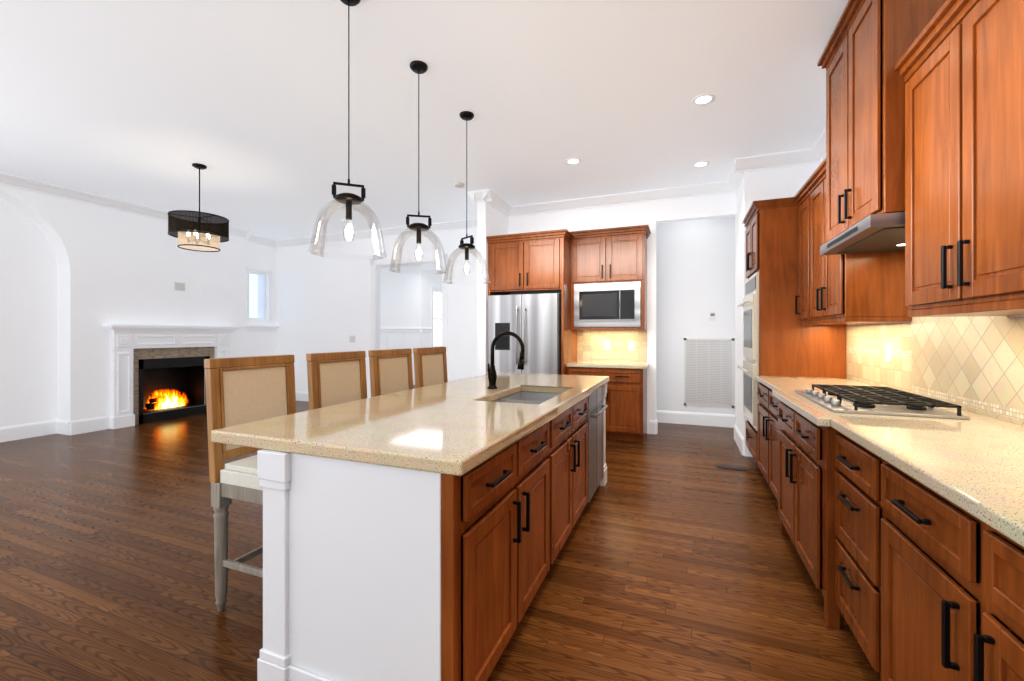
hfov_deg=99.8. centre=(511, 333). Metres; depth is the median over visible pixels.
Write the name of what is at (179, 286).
light switch
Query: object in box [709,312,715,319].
switch
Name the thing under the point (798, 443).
base cabinet
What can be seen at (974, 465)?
countertop
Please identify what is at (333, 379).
bar chair
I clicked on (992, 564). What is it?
base cabinet
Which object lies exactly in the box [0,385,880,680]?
floor
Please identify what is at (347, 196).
pendant light
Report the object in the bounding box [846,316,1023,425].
backsplash
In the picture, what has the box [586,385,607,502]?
dishwasher
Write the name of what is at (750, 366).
double wall oven
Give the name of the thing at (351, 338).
switch
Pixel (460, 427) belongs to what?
island countertop
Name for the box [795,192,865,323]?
upper cabinet
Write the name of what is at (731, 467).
floor vent
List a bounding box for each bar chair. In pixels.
[204,355,295,610]
[306,351,366,409]
[368,348,412,396]
[413,347,447,387]
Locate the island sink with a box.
[492,392,558,403]
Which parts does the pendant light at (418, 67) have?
pendant light shade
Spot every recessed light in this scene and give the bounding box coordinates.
[565,158,580,164]
[692,94,715,105]
[692,161,708,167]
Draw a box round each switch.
[174,282,184,290]
[349,336,354,341]
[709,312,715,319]
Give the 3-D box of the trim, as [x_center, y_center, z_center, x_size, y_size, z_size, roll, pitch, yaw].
[-1.409,-0.270,5.096,8.910,3.100,13.640,0,0,22]
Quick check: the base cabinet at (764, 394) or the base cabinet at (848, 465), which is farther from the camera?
the base cabinet at (764, 394)
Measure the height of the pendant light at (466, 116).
1.390 m
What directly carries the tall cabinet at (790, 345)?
on the floor
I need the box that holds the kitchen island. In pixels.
[257,383,606,680]
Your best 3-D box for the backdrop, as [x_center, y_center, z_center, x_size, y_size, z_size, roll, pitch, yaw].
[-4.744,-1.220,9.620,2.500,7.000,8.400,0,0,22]
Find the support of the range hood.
attached to the upper cabinet at (874, 43)
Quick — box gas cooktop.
[795,384,969,419]
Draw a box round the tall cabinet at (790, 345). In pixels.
[742,197,845,462]
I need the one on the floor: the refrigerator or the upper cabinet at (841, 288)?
the refrigerator
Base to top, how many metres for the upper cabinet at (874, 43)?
1.128 m
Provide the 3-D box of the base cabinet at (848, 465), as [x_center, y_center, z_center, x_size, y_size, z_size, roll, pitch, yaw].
[1.615,0.842,1.566,0.682,0.876,0.500,0,0,22]
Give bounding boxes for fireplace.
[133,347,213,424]
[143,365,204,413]
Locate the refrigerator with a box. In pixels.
[488,293,560,373]
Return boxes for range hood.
[820,212,904,255]
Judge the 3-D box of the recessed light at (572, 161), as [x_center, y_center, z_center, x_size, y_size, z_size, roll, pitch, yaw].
[0.646,-1.817,4.541,0.169,0.005,0.169,0,0,13]
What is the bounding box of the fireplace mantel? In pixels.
[102,325,239,428]
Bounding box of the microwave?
[574,282,640,326]
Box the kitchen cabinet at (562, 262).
[486,225,650,442]
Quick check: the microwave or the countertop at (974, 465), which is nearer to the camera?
the countertop at (974, 465)
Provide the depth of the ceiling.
3.35 m
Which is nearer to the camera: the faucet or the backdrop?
the faucet
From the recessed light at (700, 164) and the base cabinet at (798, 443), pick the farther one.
the recessed light at (700, 164)
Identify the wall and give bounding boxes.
[0,157,1023,456]
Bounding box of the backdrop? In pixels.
[249,274,441,345]
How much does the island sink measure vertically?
0.200 m
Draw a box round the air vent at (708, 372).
[684,338,733,407]
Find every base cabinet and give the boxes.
[757,383,772,491]
[773,396,824,621]
[825,427,872,666]
[873,453,960,680]
[961,508,1023,680]
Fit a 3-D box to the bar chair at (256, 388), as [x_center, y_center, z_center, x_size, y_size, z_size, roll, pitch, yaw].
[-1.093,0.698,2.110,0.528,1.165,0.464,0,0,22]
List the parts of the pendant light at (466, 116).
pendant light shade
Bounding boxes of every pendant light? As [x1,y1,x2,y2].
[308,0,386,259]
[388,60,447,274]
[443,111,490,283]
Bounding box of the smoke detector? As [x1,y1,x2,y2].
[454,182,464,187]
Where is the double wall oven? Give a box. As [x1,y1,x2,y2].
[737,272,758,430]
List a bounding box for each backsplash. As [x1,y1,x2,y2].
[577,330,646,361]
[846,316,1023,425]
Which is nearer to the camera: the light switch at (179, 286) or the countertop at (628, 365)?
the countertop at (628, 365)
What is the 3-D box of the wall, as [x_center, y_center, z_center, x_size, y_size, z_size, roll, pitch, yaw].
[-1.288,-0.270,5.349,9.170,3.100,14.500,0,0,22]
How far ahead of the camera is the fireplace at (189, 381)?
6.80 m
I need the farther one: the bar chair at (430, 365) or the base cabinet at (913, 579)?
the bar chair at (430, 365)
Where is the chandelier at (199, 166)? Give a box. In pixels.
[168,163,228,251]
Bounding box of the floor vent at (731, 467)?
[716,464,746,470]
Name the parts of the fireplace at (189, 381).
fireplace front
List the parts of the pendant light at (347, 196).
pendant light shade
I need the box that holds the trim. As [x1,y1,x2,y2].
[0,129,825,455]
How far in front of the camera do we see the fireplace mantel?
6.00 m
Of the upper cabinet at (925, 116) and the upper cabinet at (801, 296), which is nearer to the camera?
the upper cabinet at (925, 116)
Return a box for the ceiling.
[0,0,848,266]
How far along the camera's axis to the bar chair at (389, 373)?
3.19 m
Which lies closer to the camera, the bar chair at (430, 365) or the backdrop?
the bar chair at (430, 365)
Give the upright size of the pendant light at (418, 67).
1.390 m
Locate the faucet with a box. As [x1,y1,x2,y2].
[488,331,524,388]
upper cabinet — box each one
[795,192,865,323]
[806,172,917,323]
[822,0,957,244]
[898,0,1023,311]
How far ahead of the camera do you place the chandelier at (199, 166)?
4.50 m
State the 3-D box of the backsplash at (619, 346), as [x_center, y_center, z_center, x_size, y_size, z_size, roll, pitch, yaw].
[1.311,0.159,5.706,0.909,0.412,0.021,0,0,22]
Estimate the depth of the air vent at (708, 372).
6.00 m
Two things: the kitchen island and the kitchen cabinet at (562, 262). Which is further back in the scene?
the kitchen cabinet at (562, 262)
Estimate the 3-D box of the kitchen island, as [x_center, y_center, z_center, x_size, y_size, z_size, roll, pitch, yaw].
[-0.023,0.846,2.628,0.828,0.868,2.694,0,0,22]
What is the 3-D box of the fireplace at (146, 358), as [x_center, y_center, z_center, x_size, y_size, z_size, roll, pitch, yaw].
[-5.122,0.743,6.575,0.036,1.075,1.160,0,0,22]
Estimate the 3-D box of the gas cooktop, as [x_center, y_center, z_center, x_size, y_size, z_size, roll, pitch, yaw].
[1.860,0.336,2.270,0.480,0.056,0.750,0,0,22]
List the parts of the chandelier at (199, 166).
chandelier shade, chandelier shade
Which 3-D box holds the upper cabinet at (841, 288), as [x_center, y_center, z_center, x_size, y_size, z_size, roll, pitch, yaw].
[2.339,-0.614,2.949,0.353,1.018,0.732,0,0,22]
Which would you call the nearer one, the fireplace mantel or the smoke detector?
the smoke detector
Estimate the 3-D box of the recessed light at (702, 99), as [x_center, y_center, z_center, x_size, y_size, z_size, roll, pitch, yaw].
[1.486,-1.817,3.348,0.169,0.005,0.169,0,0,1]
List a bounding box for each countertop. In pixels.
[211,372,608,475]
[566,361,649,368]
[755,376,1023,546]

